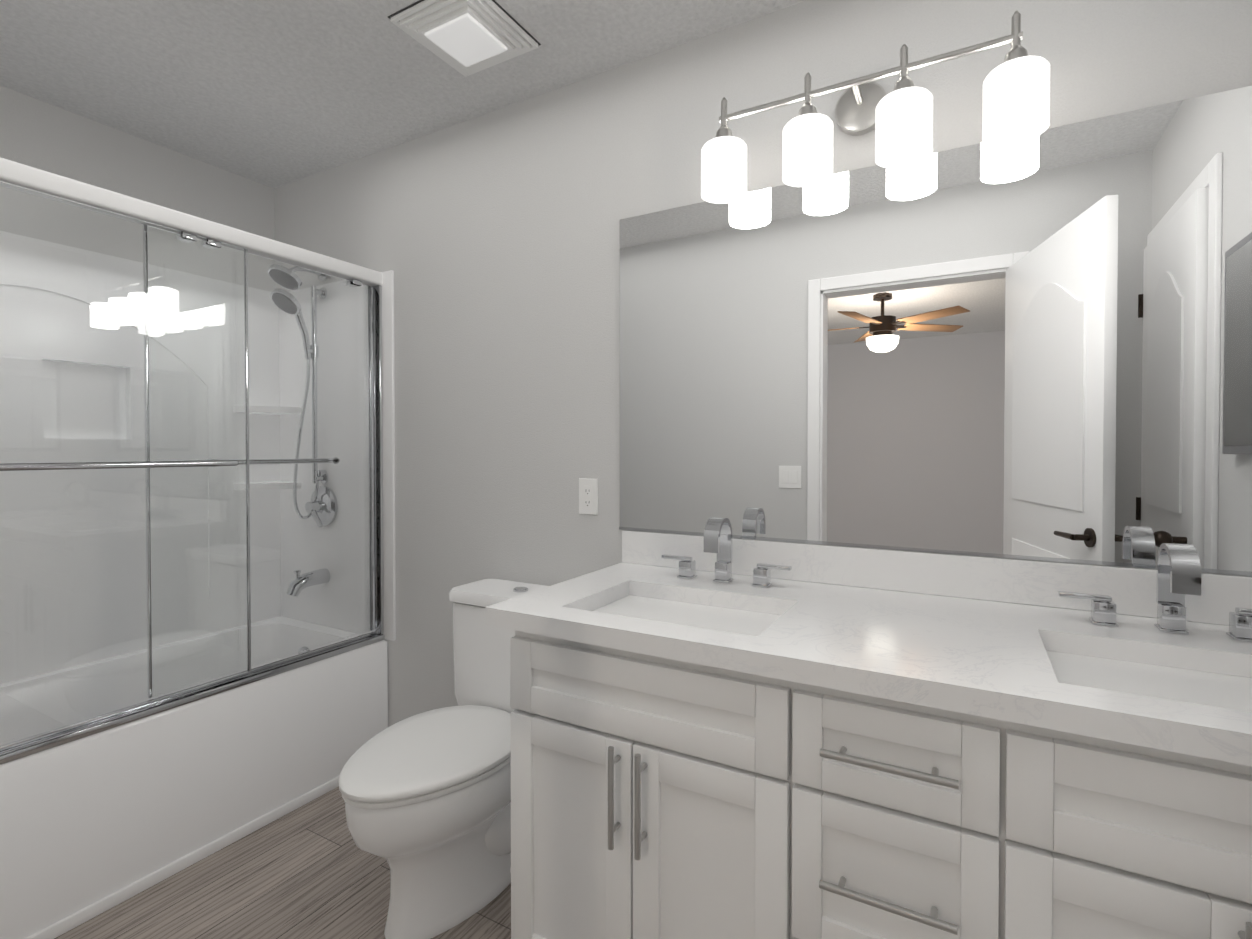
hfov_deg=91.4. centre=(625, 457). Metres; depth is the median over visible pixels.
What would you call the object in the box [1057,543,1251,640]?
faucet
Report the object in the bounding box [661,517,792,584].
faucet
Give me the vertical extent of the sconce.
0.255 m
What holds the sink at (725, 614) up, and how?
in the countertop
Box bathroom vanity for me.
[489,621,1251,938]
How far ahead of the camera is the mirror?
1.44 m
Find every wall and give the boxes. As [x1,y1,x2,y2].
[0,85,274,291]
[275,0,1251,726]
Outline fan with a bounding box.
[388,0,540,76]
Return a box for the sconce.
[701,11,1049,203]
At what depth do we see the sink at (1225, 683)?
1.06 m
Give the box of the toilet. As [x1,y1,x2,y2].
[339,579,548,938]
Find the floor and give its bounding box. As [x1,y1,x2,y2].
[55,787,510,938]
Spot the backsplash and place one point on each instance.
(1030, 582)
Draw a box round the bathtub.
[0,157,395,938]
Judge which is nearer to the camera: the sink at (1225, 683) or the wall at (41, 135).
the sink at (1225, 683)
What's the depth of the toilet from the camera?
1.59 m
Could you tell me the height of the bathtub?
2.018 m
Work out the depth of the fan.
1.71 m
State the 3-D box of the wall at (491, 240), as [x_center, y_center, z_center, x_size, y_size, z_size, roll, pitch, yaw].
[-0.091,-0.005,2.034,3.660,2.440,0.120,0,1,29]
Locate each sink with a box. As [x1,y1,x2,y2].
[589,589,776,632]
[1053,645,1251,704]
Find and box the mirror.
[619,86,1251,575]
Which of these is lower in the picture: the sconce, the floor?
the floor
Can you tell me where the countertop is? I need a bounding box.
[485,561,1251,756]
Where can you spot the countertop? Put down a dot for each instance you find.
(1001, 655)
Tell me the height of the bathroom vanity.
0.849 m
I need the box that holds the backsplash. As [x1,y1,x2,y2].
[622,530,1251,624]
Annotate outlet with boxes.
[579,478,597,514]
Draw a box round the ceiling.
[0,0,805,187]
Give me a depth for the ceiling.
1.91 m
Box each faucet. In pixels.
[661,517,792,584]
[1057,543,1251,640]

